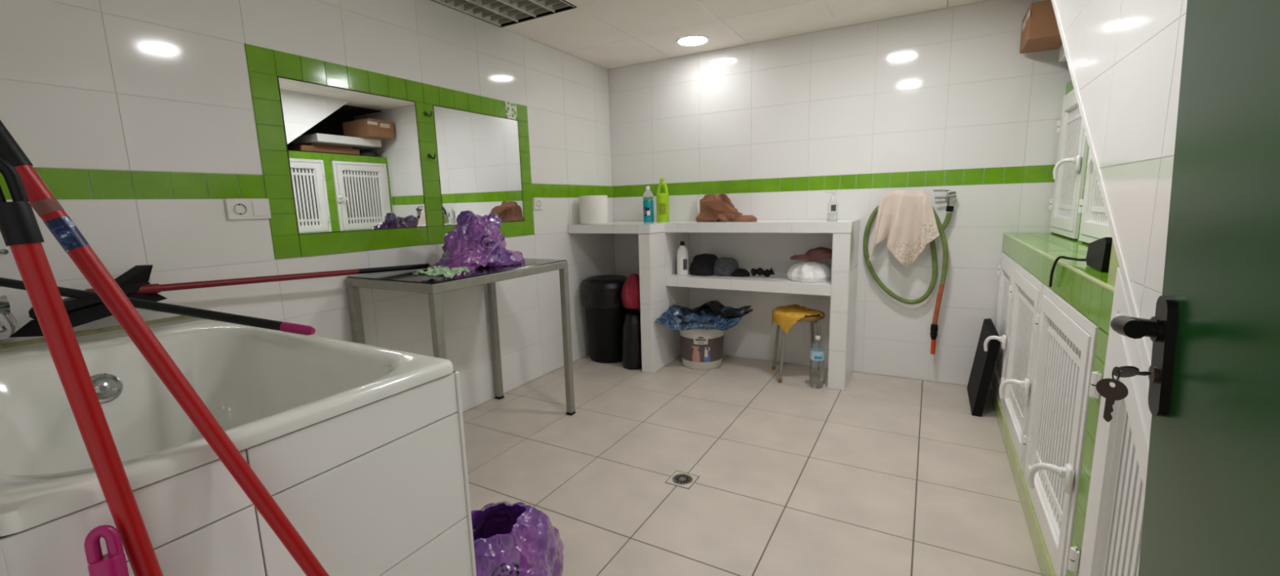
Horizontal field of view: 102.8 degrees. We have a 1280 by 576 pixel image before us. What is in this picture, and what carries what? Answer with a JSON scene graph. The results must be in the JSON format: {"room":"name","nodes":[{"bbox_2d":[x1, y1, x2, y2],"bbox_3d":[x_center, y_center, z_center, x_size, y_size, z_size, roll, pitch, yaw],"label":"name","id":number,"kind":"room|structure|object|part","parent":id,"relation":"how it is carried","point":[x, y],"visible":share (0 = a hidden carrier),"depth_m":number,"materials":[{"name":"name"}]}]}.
{"room":"utility room","nodes":[
{"label":"utility room","id":0,"kind":"room"},
{"bbox_2d":[0,0,615,413],"bbox_3d":[-1.176,-0.403,2.814,0.099,2.545,3.870,4,11,29],"label":"wall","id":1,"kind":"structure","parent":0,"point":[159,86],"depth_m":2.04,"materials":[{"name":"white tile"}]},
{"bbox_2d":[0,248,8,254],"bbox_3d":[-1.917,-0.088,1.392,0.035,0.016,0.248,4,11,29],"label":"towel rail","id":2,"kind":"object","parent":1,"relation":"attached to","point":[2,251],"visible":1,"depth_m":1.48,"materials":[{"name":"silver metal"}]},
{"bbox_2d":[224,198,271,220],"bbox_3d":[-1.555,-0.314,2.031,0.014,0.082,0.150,4,11,29],"label":"socket plate","id":3,"kind":"object","parent":1,"relation":"attached to","point":[237,209],"visible":1,"depth_m":2.02,"materials":[{"name":"white plastic"}]},
{"bbox_2d":[251,200,269,216],"bbox_3d":[-1.532,-0.320,2.062,0.004,0.061,0.056,4,11,29],"label":"rocker switch","id":4,"kind":"object","parent":3,"relation":"attached to","point":[259,208],"depth_m":2.06,"materials":[{"name":"white plastic"}]},
{"bbox_2d":[0,168,612,199],"bbox_3d":[-1.132,-0.537,2.776,0.002,0.095,3.649,4,11,29],"label":"trim","id":5,"kind":"structure","parent":1,"relation":"attached to","point":[63,184],"depth_m":1.80,"materials":[{"name":"green tile"}]},
{"bbox_2d":[276,76,426,234],"bbox_3d":[-1.321,-0.600,2.428,0.004,0.647,0.653,4,11,29],"label":"mirror","id":6,"kind":"object","parent":1,"relation":"attached to","point":[354,160],"visible":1,"depth_m":2.38,"materials":[{"name":"clear glass"}]},
{"bbox_2d":[244,44,534,259],"bbox_3d":[-1.134,-0.661,2.753,0.010,0.847,1.616,4,11,29],"label":"trim","id":7,"kind":"structure","parent":1,"relation":"attached to","point":[264,65],"depth_m":2.37,"materials":[{"name":"green tile"}]},
{"bbox_2d":[423,111,432,117],"bbox_3d":[-1.119,-0.921,2.701,0.044,0.034,0.026,4,11,29],"label":"coat hook","id":8,"kind":"object","parent":1,"relation":"attached to","point":[425,113],"visible":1,"depth_m":2.70,"materials":[{"name":"black metal"}]},
{"bbox_2d":[427,153,435,159],"bbox_3d":[-1.113,-0.706,2.736,0.044,0.034,0.026,4,11,29],"label":"coat hook","id":9,"kind":"object","parent":1,"relation":"attached to","point":[429,156],"visible":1,"depth_m":2.74,"materials":[{"name":"black metal"}]},
{"bbox_2d":[432,105,524,226],"bbox_3d":[-0.946,-0.717,3.082,0.004,0.647,0.657,4,11,29],"label":"mirror","id":10,"kind":"object","parent":1,"relation":"attached to","point":[478,154],"visible":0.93,"depth_m":3.04,"materials":[{"name":"clear glass"}]},
{"bbox_2d":[533,197,542,209],"bbox_3d":[-0.702,-0.581,3.518,0.014,0.082,0.082,4,11,29],"label":"socket plate","id":11,"kind":"object","parent":1,"relation":"attached to","point":[537,201],"visible":1,"depth_m":3.51,"materials":[{"name":"white plastic"}]},
{"bbox_2d":[564,0,839,53],"bbox_3d":[0.473,-1.419,1.816,2.574,0.005,3.584,0,9,9],"label":"trim","id":12,"kind":"structure","parent":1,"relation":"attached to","point":[697,2],"depth_m":3.09,"materials":[{"name":"white metal"}]},
{"bbox_2d":[502,0,989,69],"bbox_3d":[0.375,-1.497,1.681,3.782,0.200,3.950,4,11,29],"label":"ceiling","id":13,"kind":"structure","parent":0,"point":[608,21],"depth_m":3.14,"materials":[{"name":"white paint"}]},
{"bbox_2d":[431,0,577,27],"bbox_3d":[-0.751,-1.591,2.732,0.580,0.111,0.593,4,11,29],"label":"fitting","id":14,"kind":"object","parent":13,"relation":"attached to","point":[500,13],"visible":0.99,"depth_m":2.88,"materials":[{"name":"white metal"}]},
{"bbox_2d":[675,35,709,46],"bbox_3d":[0.360,-1.687,3.487,0.230,0.008,0.230,4,11,29],"label":"recessed light","id":15,"kind":"object","parent":13,"relation":"in","point":[691,40],"visible":1,"depth_m":3.48,"materials":[{"name":"white plastic"}]},
{"bbox_2d":[678,36,706,45],"bbox_3d":[0.360,-1.689,3.487,0.196,0.002,0.196,4,11,29],"label":"diffuser","id":16,"kind":"object","parent":15,"relation":"attached to","point":[683,41],"depth_m":3.49,"materials":[{"name":"white plastic"}]},
{"bbox_2d":[462,354,1041,575],"bbox_3d":[0.041,0.992,1.735,3.432,0.119,4.950,4,11,29],"label":"floor","id":17,"kind":"structure","parent":0,"point":[879,475],"depth_m":2.30,"materials":[{"name":"tile"}]},
{"bbox_2d":[0,158,163,575],"bbox_3d":[-0.613,0.480,0.675,0.170,1.270,0.028,-4,10,-15],"label":"pole","id":18,"kind":"object","parent":17,"relation":"on","point":[20,230],"visible":1,"depth_m":0.59,"materials":[{"name":"red paint"}]},
{"bbox_2d":[84,524,128,575],"bbox_3d":[-0.579,0.706,0.626,0.176,0.839,0.031,7,13,43],"label":"handle","id":19,"kind":"object","parent":17,"relation":"on","point":[113,563],"visible":1,"depth_m":0.61,"materials":[{"name":"pink plastic"}]},
{"bbox_2d":[0,120,329,575],"bbox_3d":[-0.520,0.407,0.787,0.550,1.377,0.025,-5,10,-20],"label":"pole","id":20,"kind":"object","parent":17,"relation":"on","point":[41,198],"visible":0.94,"depth_m":0.68,"materials":[{"name":"red paint"}]},
{"bbox_2d":[0,311,476,575],"bbox_3d":[-1.192,0.590,1.266,1.495,0.890,0.646,4,11,29],"label":"tub surround","id":21,"kind":"object","parent":17,"relation":"on","point":[380,487],"visible":0.53,"depth_m":0.89,"materials":[{"name":"white tile"}]},
{"bbox_2d":[0,295,19,344],"bbox_3d":[-1.819,0.067,1.365,0.249,0.183,0.198,4,11,29],"label":"mixer","id":22,"kind":"object","parent":21,"relation":"on","point":[5,309],"visible":0.92,"depth_m":1.45,"materials":[{"name":"silver metal"}]},
{"bbox_3d":[-1.776,0.092,1.389,0.116,0.063,0.027,1,10,15],"label":"spout","id":23,"kind":"part","parent":22,"relation":"part of","materials":[{"name":"silver metal"}]},
{"bbox_2d":[8,263,429,337],"bbox_3d":[-1.460,-0.053,2.008,0.250,0.150,1.395,3,10,23],"label":"broom","id":24,"kind":"object","parent":21,"relation":"on","point":[135,284],"visible":0.72,"depth_m":1.69,"materials":[{"name":"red plastic"}]},
{"bbox_2d":[84,283,160,294],"bbox_3d":[-1.670,0.010,1.654,0.032,0.039,0.170,4,11,32],"label":"socket","id":25,"kind":"object","parent":24,"relation":"attached to","point":[133,288],"depth_m":1.68,"materials":[{"name":"red plastic"}]},
{"bbox_2d":[0,317,453,536],"bbox_3d":[-1.057,0.379,1.151,1.169,0.425,0.643,4,11,29],"label":"tub","id":26,"kind":"object","parent":21,"relation":"in","point":[260,385],"visible":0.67,"depth_m":1.23,"materials":[{"name":"ceramic"}]},
{"bbox_2d":[0,277,315,335],"bbox_3d":[-1.308,0.045,1.358,0.944,0.161,0.026,0,9,7],"label":"pole","id":27,"kind":"object","parent":26,"relation":"on","point":[284,326],"visible":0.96,"depth_m":1.33,"materials":[{"name":"black plastic"}]},
{"bbox_2d":[346,258,575,415],"bbox_3d":[-0.874,0.341,2.684,0.606,0.905,0.902,4,11,29],"label":"table","id":28,"kind":"object","parent":17,"relation":"on","point":[403,280],"visible":0.63,"depth_m":2.41,"materials":[{"name":"grey metal"}]},
{"bbox_3d":[-1.332,0.406,2.456,0.038,0.845,0.038,4,11,29],"label":"leg","id":29,"kind":"part","parent":28,"relation":"part of","materials":[{"name":"grey metal"}]},
{"bbox_3d":[-0.840,0.439,2.179,0.038,0.845,0.038,4,11,29],"label":"leg","id":30,"kind":"part","parent":28,"relation":"part of","materials":[{"name":"grey metal"}]},
{"bbox_2d":[413,266,470,278],"bbox_3d":[-0.868,-0.071,2.242,0.207,0.039,0.176,1,10,17],"label":"cleaning cloth","id":31,"kind":"object","parent":28,"relation":"on","point":[438,271],"visible":1,"depth_m":2.21,"materials":[{"name":"green fabric"}]},
{"bbox_3d":[-0.886,-0.080,2.615,0.604,0.040,0.900,4,11,29],"label":"frame","id":32,"kind":"part","parent":28,"relation":"part of","materials":[{"name":"grey metal"}]},
{"bbox_2d":[426,210,524,271],"bbox_3d":[-0.849,-0.252,2.607,0.343,0.286,0.523,4,11,29],"label":"plastic bag","id":33,"kind":"object","parent":28,"relation":"on","point":[477,242],"visible":0.94,"depth_m":2.55,"materials":[{"name":"purple plastic"}]},
{"bbox_3d":[-0.908,0.274,3.195,0.038,0.845,0.038,4,11,29],"label":"leg","id":34,"kind":"part","parent":28,"relation":"part of","materials":[{"name":"grey metal"}]},
{"bbox_3d":[-0.416,0.306,2.918,0.038,0.845,0.038,4,11,29],"label":"leg","id":35,"kind":"part","parent":28,"relation":"part of","materials":[{"name":"grey metal"}]},
{"bbox_2d":[471,501,564,575],"bbox_3d":[-0.411,0.823,1.524,0.349,0.302,0.399,1,10,17],"label":"plastic bag","id":36,"kind":"object","parent":17,"relation":"on","point":[518,539],"visible":0.75,"depth_m":1.49,"materials":[{"name":"purple plastic"}]},
{"bbox_2d":[581,275,631,363],"bbox_3d":[-0.245,0.233,4.019,0.418,0.651,0.412,4,11,29],"label":"waste bin","id":37,"kind":"object","parent":17,"relation":"on","point":[605,311],"visible":0.88,"depth_m":3.87,"materials":[{"name":"black plastic"}]},
{"bbox_2d":[621,309,641,369],"bbox_3d":[-0.037,0.371,3.827,0.207,0.429,0.231,4,11,29],"label":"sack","id":38,"kind":"object","parent":17,"relation":"on","point":[631,357],"visible":0.75,"depth_m":3.74,"materials":[{"name":"black plastic"}]},
{"bbox_2d":[621,273,639,309],"bbox_3d":[-0.054,0.019,3.767,0.174,0.250,0.210,4,11,29],"label":"garment","id":39,"kind":"object","parent":38,"relation":"on","point":[630,293],"visible":0.76,"depth_m":3.70,"materials":[{"name":"red fabric"}]},
{"bbox_2d":[665,470,699,488],"bbox_3d":[0.187,0.843,2.247,0.114,0.004,0.114,4,11,29],"label":"floor drain","id":40,"kind":"object","parent":17,"relation":"on","point":[684,480],"visible":1,"depth_m":2.24,"materials":[{"name":"metal"}]},
{"bbox_2d":[679,328,724,369],"bbox_3d":[0.463,0.401,3.826,0.356,0.345,0.356,4,11,29],"label":"pail","id":41,"kind":"object","parent":17,"relation":"on","point":[700,349],"visible":0.84,"depth_m":3.69,"materials":[{"name":"white plastic"}]},
{"bbox_2d":[692,355,699,362],"bbox_3d":[0.406,0.512,3.699,0.057,0.050,0.007,2,10,23],"label":"print","id":42,"kind":"object","parent":41,"relation":"attached to","point":[695,358],"depth_m":3.70},
{"bbox_2d":[693,351,699,355],"bbox_3d":[0.405,0.471,3.688,0.048,0.035,0.006,2,10,22],"label":"print","id":43,"kind":"object","parent":41,"relation":"on","point":[695,353],"depth_m":3.69},
{"bbox_2d":[654,300,753,330],"bbox_3d":[0.469,0.201,3.677,0.555,0.164,0.513,4,11,29],"label":"sack","id":44,"kind":"object","parent":41,"relation":"on","point":[710,315],"visible":1,"depth_m":3.69,"materials":[{"name":"blue plastic"}]},
{"bbox_2d":[704,350,707,357],"bbox_3d":[0.476,0.471,3.676,0.023,0.055,0.006,-2,9,-4],"label":"print","id":45,"kind":"object","parent":41,"relation":"on","point":[705,351],"depth_m":3.68},
{"bbox_2d":[704,356,710,362],"bbox_3d":[0.487,0.517,3.689,0.047,0.040,0.006,-3,9,-7],"label":"print","id":46,"kind":"object","parent":41,"relation":"attached to","point":[707,359],"depth_m":3.69},
{"bbox_2d":[568,219,860,390],"bbox_3d":[0.481,0.056,3.710,1.955,1.063,0.641,4,11,29],"label":"shelving unit","id":47,"kind":"object","parent":17,"relation":"on","point":[661,287],"depth_m":3.52,"materials":[{"name":"white tile"}]},
{"bbox_2d":[578,195,608,224],"bbox_3d":[-0.351,-0.592,3.860,0.212,0.208,0.219,4,11,29],"label":"paper towel roll","id":48,"kind":"object","parent":47,"relation":"on","point":[593,210],"visible":0.99,"depth_m":3.77,"materials":[{"name":"white paper"}]},
{"bbox_2d":[642,186,653,222],"bbox_3d":[0.064,-0.649,3.954,0.082,0.272,0.082,4,11,29],"label":"bottle","id":49,"kind":"object","parent":47,"relation":"on","point":[648,203],"visible":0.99,"depth_m":3.92,"materials":[{"name":"teal plastic"}]},
{"bbox_2d":[656,178,669,222],"bbox_3d":[0.172,-0.671,3.899,0.098,0.327,0.096,4,11,29],"label":"bottle","id":50,"kind":"object","parent":47,"relation":"on","point":[662,199],"visible":1,"depth_m":3.87,"materials":[{"name":"plastic"}]},
{"bbox_2d":[676,241,688,275],"bbox_3d":[0.315,-0.221,3.776,0.084,0.247,0.084,4,11,29],"label":"shampoo bottle","id":51,"kind":"object","parent":47,"relation":"on","point":[682,254],"visible":1,"depth_m":3.75,"materials":[{"name":"white plastic"}]},
{"bbox_2d":[696,195,703,216],"bbox_3d":[0.468,-0.617,3.920,0.072,0.197,0.072,4,11,29],"label":"spray bottle","id":52,"kind":"object","parent":47,"relation":"on","point":[700,197],"visible":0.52,"depth_m":3.90,"materials":[{"name":"white plastic"}]},
{"bbox_2d":[568,219,860,234],"bbox_3d":[0.468,-0.434,3.629,1.955,0.069,0.641,4,11,29],"label":"countertop","id":53,"kind":"structure","parent":47,"relation":"on","point":[772,226],"depth_m":3.49,"materials":[{"name":"white tile"}]},
{"bbox_2d":[688,253,750,276],"bbox_3d":[0.584,-0.175,3.755,0.463,0.149,0.274,4,11,29],"label":"caps","id":54,"kind":"object","parent":47,"relation":"on","point":[704,264],"visible":1,"depth_m":3.69,"materials":[{"name":"black fabric"}]},
{"bbox_2d":[696,193,757,222],"bbox_3d":[0.623,-0.581,3.671,0.464,0.197,0.226,4,11,29],"label":"boots","id":55,"kind":"object","parent":47,"relation":"on","point":[713,207],"visible":0.96,"depth_m":3.62,"materials":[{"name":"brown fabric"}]},
{"bbox_2d":[666,269,831,296],"bbox_3d":[0.791,-0.050,3.645,1.151,0.072,0.415,4,11,29],"label":"shelf","id":56,"kind":"object","parent":47,"relation":"attached to","point":[778,282],"depth_m":3.47,"materials":[{"name":"white tile"}]},
{"bbox_2d":[751,267,774,277],"bbox_3d":[0.857,-0.111,3.554,0.167,0.067,0.066,4,11,29],"label":"brush","id":57,"kind":"object","parent":47,"relation":"on","point":[760,271],"visible":1,"depth_m":3.54,"materials":[{"name":"black plastic"}]},
{"bbox_2d":[786,261,831,282],"bbox_3d":[1.132,-0.118,3.401,0.279,0.122,0.272,-7,11,-29],"label":"plastic bag","id":58,"kind":"object","parent":47,"relation":"on","point":[807,271],"visible":0.98,"depth_m":3.31,"materials":[{"name":"white plastic"}]},
{"bbox_2d":[790,247,832,261],"bbox_3d":[1.159,-0.231,3.422,0.285,0.084,0.181,-2,9,-4],"label":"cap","id":59,"kind":"object","parent":58,"relation":"on","point":[819,253],"visible":0.96,"depth_m":3.37,"materials":[{"name":"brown fabric"}]},
{"bbox_2d":[825,191,838,220],"bbox_3d":[1.252,-0.540,3.338,0.082,0.192,0.064,4,11,29],"label":"soap dispenser","id":60,"kind":"object","parent":47,"relation":"on","point":[833,206],"visible":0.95,"depth_m":3.31,"materials":[{"name":"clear plastic"}]},
{"bbox_2d":[826,200,838,220],"bbox_3d":[1.260,-0.507,3.339,0.064,0.126,0.064,4,11,29],"label":"bottle","id":61,"kind":"object","parent":60,"relation":"on","point":[833,206],"depth_m":3.31,"materials":[{"name":"white plastic"}]},
{"bbox_2d":[771,308,825,383],"bbox_3d":[1.083,0.386,3.496,0.331,0.452,0.331,0,9,7],"label":"stool","id":62,"kind":"object","parent":17,"relation":"on","point":[813,319],"visible":0.57,"depth_m":3.39,"materials":[{"name":"grey metal"}]},
{"bbox_3d":[1.001,0.384,3.595,0.021,0.412,0.157,-9,12,-39],"label":"leg","id":63,"kind":"part","parent":62,"relation":"part of","materials":[{"name":"grey metal"}]},
{"bbox_3d":[0.984,0.413,3.419,0.157,0.412,0.021,-9,12,-38],"label":"leg","id":64,"kind":"part","parent":62,"relation":"part of","materials":[{"name":"grey metal"}]},
{"bbox_2d":[771,304,823,334],"bbox_3d":[1.036,0.212,3.451,0.264,0.150,0.319,-4,10,-13],"label":"cloth","id":65,"kind":"object","parent":62,"relation":"on","point":[785,317],"visible":1,"depth_m":3.37,"materials":[{"name":"fabric"}]},
{"bbox_3d":[1.078,0.179,3.462,0.332,0.033,0.332,4,11,29],"label":"seat","id":66,"kind":"part","parent":62,"relation":"part of","materials":[{"name":"yellow fabric"}]},
{"bbox_3d":[1.184,0.382,3.577,0.157,0.412,0.021,-9,12,-38],"label":"leg","id":67,"kind":"part","parent":62,"relation":"part of","materials":[{"name":"grey metal"}]},
{"bbox_3d":[1.161,0.412,3.400,0.149,0.412,0.077,4,11,29],"label":"leg","id":68,"kind":"part","parent":62,"relation":"part of","materials":[{"name":"grey metal"}]},
{"bbox_2d":[808,335,824,388],"bbox_3d":[1.142,0.475,3.293,0.089,0.337,0.090,4,11,29],"label":"water bottle","id":69,"kind":"object","parent":17,"relation":"on","point":[817,348],"visible":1,"depth_m":3.26,"materials":[{"name":"clear plastic"}]},
{"bbox_2d":[966,318,1000,417],"bbox_3d":[1.988,0.445,2.963,0.101,0.458,0.473,4,11,29],"label":"board","id":70,"kind":"object","parent":17,"relation":"on","point":[984,363],"visible":0.94,"depth_m":2.81,"materials":[{"name":"black plastic"}]},
{"bbox_2d":[988,80,1119,575],"bbox_3d":[1.618,0.037,1.393,0.720,1.790,3.488,4,11,29],"label":"cabinet","id":71,"kind":"object","parent":17,"relation":"on","point":[1090,291],"visible":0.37,"depth_m":1.61,"materials":[{"name":"green tile"}]},
{"bbox_2d":[983,251,1017,407],"bbox_3d":[2.003,0.203,2.877,0.133,0.766,0.580,4,11,29],"label":"door","id":72,"kind":"structure","parent":71,"relation":"attached to","point":[1006,269],"depth_m":2.88,"materials":[{"name":"white paint"}]},
{"bbox_3d":[1.868,0.291,2.684,0.037,0.105,0.107,-7,11,-30],"label":"handle","id":73,"kind":"part","parent":72,"relation":"part of","materials":[{"name":"white paint"}]},
{"bbox_3d":[2.039,0.206,2.857,0.034,0.702,0.516,4,11,29],"label":"door","id":74,"kind":"part","parent":72,"relation":"part of","materials":[{"name":"white paint"}]},
{"bbox_2d":[999,262,1046,474],"bbox_3d":[1.673,0.306,2.301,0.133,0.766,0.727,4,11,29],"label":"door","id":75,"kind":"structure","parent":71,"relation":"attached to","point":[1015,388],"depth_m":2.28,"materials":[{"name":"white paint"}]},
{"bbox_3d":[1.502,0.405,2.047,0.037,0.105,0.107,-7,11,-30],"label":"handle","id":76,"kind":"part","parent":75,"relation":"part of","materials":[{"name":"white paint"}]},
{"bbox_2d":[1021,284,1100,575],"bbox_3d":[1.310,0.420,1.668,0.133,0.766,0.715,4,11,29],"label":"door","id":77,"kind":"structure","parent":71,"relation":"attached to","point":[1053,445],"depth_m":1.59,"materials":[{"name":"white paint"}]},
{"bbox_3d":[1.142,0.527,1.422,0.037,0.105,0.107,-7,11,-30],"label":"handle","id":78,"kind":"part","parent":77,"relation":"part of","materials":[{"name":"white paint"}]},
{"bbox_2d":[1048,88,1088,239],"bbox_3d":[2.160,-0.641,2.617,0.133,0.734,0.592,4,11,29],"label":"door","id":79,"kind":"structure","parent":71,"relation":"attached to","point":[1069,170],"depth_m":2.62,"materials":[{"name":"white paint"}]},
{"bbox_3d":[2.019,-0.571,2.413,0.037,0.105,0.107,-7,11,-30],"label":"handle","id":80,"kind":"part","parent":79,"relation":"part of","materials":[{"name":"white paint"}]},
{"bbox_2d":[1048,237,1112,287],"bbox_3d":[1.385,-0.078,1.554,0.099,0.211,0.361,1,10,17],"label":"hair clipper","id":81,"kind":"object","parent":71,"relation":"on","point":[1099,251],"visible":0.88,"depth_m":1.48,"materials":[{"name":"black plastic"}]},
{"bbox_3d":[1.388,-0.047,1.661,0.024,0.116,0.169,-1,9,5],"label":"cord","id":82,"kind":"part","parent":81,"relation":"part of","materials":[{"name":"black plastic"}]},
{"bbox_2d":[1078,149,1111,243],"bbox_3d":[1.823,-0.536,2.031,0.133,0.734,0.590,4,11,29],"label":"door","id":83,"kind":"structure","parent":71,"relation":"attached to","point":[1094,226],"depth_m":2.19,"materials":[{"name":"white paint"}]},
{"bbox_3d":[1.864,-0.533,2.008,0.039,0.734,0.590,4,11,29],"label":"frame","id":84,"kind":"part","parent":83,"relation":"part of","materials":[{"name":"white paint"}]},
{"bbox_3d":[1.704,-0.473,1.865,0.037,0.105,0.107,-7,11,-30],"label":"handle","id":85,"kind":"part","parent":83,"relation":"part of","materials":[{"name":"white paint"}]},
{"bbox_2d":[1067,267,1151,575],"bbox_3d":[0.814,0.506,0.716,0.056,0.931,1.285,4,11,29],"label":"door","id":86,"kind":"structure","parent":71,"relation":"attached to","point":[1113,522],"depth_m":1.12,"materials":[{"name":"white paint"}]},
{"bbox_3d":[0.831,0.525,0.746,0.034,0.784,1.052,4,11,29],"label":"door","id":87,"kind":"part","parent":86,"relation":"part of","materials":[{"name":"white paint"}]},
{"bbox_3d":[2.290,-1.055,2.184,0.390,0.071,0.600,4,11,29],"label":"cardboard box","id":88,"kind":"object","parent":71,"relation":"on","visible":0},
{"bbox_3d":[2.324,-1.111,2.207,0.340,0.029,0.430,4,11,29],"label":"cardboard sheet","id":89,"kind":"object","parent":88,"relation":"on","visible":0},
{"bbox_2d":[1058,44,1066,62],"bbox_3d":[2.280,-1.185,2.329,0.465,0.077,0.680,4,11,29],"label":"case","id":90,"kind":"object","parent":89,"relation":"on","point":[1062,57],"visible":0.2,"depth_m":2.68,"materials":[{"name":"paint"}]},
{"bbox_2d":[1019,0,1062,53],"bbox_3d":[2.241,-1.359,2.600,0.456,0.178,0.300,4,11,29],"label":"cardboard box","id":91,"kind":"object","parent":90,"relation":"on","point":[1040,32],"visible":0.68,"depth_m":2.58,"materials":[{"name":"brown cardboard"}]},
{"bbox_2d":[608,0,1071,386],"bbox_3d":[1.354,-0.587,3.529,3.782,2.545,0.099,4,11,29],"label":"wall","id":92,"kind":"structure","parent":0,"point":[950,88],"depth_m":3.39,"materials":[{"name":"white tile"}]},
{"bbox_2d":[612,164,1055,197],"bbox_3d":[1.059,-0.733,3.615,2.966,0.095,0.002,4,11,29],"label":"trim","id":93,"kind":"structure","parent":92,"relation":"attached to","point":[1035,174],"depth_m":3.39,"materials":[{"name":"green tile"}]},
{"bbox_2d":[933,189,956,212],"bbox_3d":[1.871,-0.537,3.139,0.126,0.136,0.074,4,11,29],"label":"tap","id":94,"kind":"object","parent":92,"relation":"attached to","point":[950,197],"visible":1,"depth_m":3.11,"materials":[{"name":"silver metal"}]},
{"bbox_3d":[1.850,-0.574,3.122,0.103,0.057,0.021,2,10,22],"label":"lever","id":95,"kind":"part","parent":94,"relation":"part of","materials":[{"name":"silver metal"}]},
{"bbox_3d":[1.690,-0.576,3.265,0.276,0.095,0.024,4,11,29],"label":"hanger","id":96,"kind":"object","parent":92,"relation":"attached to","visible":0},
{"bbox_2d":[862,204,951,354],"bbox_3d":[1.700,-0.075,3.301,0.495,0.980,0.084,4,11,29],"label":"hose","id":97,"kind":"object","parent":96,"relation":"hanging from","point":[941,228],"visible":0.74,"depth_m":3.22,"materials":[{"name":"green plastic"}]},
{"bbox_2d":[868,189,939,267],"bbox_3d":[1.665,-0.374,3.215,0.389,0.484,0.101,4,11,29],"label":"towel","id":98,"kind":"object","parent":97,"relation":"hanging from","point":[907,219],"visible":1,"depth_m":3.20,"materials":[{"name":"beige fabric"}]},
{"bbox_2d":[1051,0,1186,382],"bbox_3d":[1.674,-0.227,1.279,0.882,2.545,3.750,4,11,29],"label":"wall","id":99,"kind":"structure","parent":0,"point":[1124,57],"depth_m":1.13,"materials":[{"name":"white tile"}]},
{"bbox_2d":[1110,0,1279,575],"bbox_3d":[0.496,0.111,0.327,0.140,2.010,0.795,4,11,29],"label":"door","id":100,"kind":"structure","parent":99,"relation":"in","point":[1211,508],"depth_m":0.53,"materials":[{"name":"green paint"}]},
{"bbox_2d":[1112,365,1151,377],"bbox_3d":[0.634,0.108,0.662,0.039,0.022,0.023,-3,9,-6],"label":"key","id":101,"kind":"object","parent":100,"relation":"hanging from","point":[1126,371],"visible":1,"depth_m":0.66,"materials":[{"name":"metal"}]},
{"bbox_2d":[1095,366,1128,422],"bbox_3d":[0.617,0.139,0.666,0.010,0.074,0.033,-6,10,-25],"label":"key","id":102,"kind":"object","parent":101,"relation":"hanging from","point":[1111,394],"visible":1,"depth_m":0.67,"materials":[{"name":"metal"}]},
{"bbox_3d":[0.627,0.052,0.639,0.055,0.036,0.068,4,11,29],"label":"handle","id":103,"kind":"part","parent":100,"relation":"part of","materials":[{"name":"black metal"}]},
{"bbox_3d":[0.662,0.087,0.646,0.016,0.156,0.038,4,11,29],"label":"handle plate","id":104,"kind":"part","parent":100,"relation":"part of","materials":[{"name":"black metal"}]}
]}

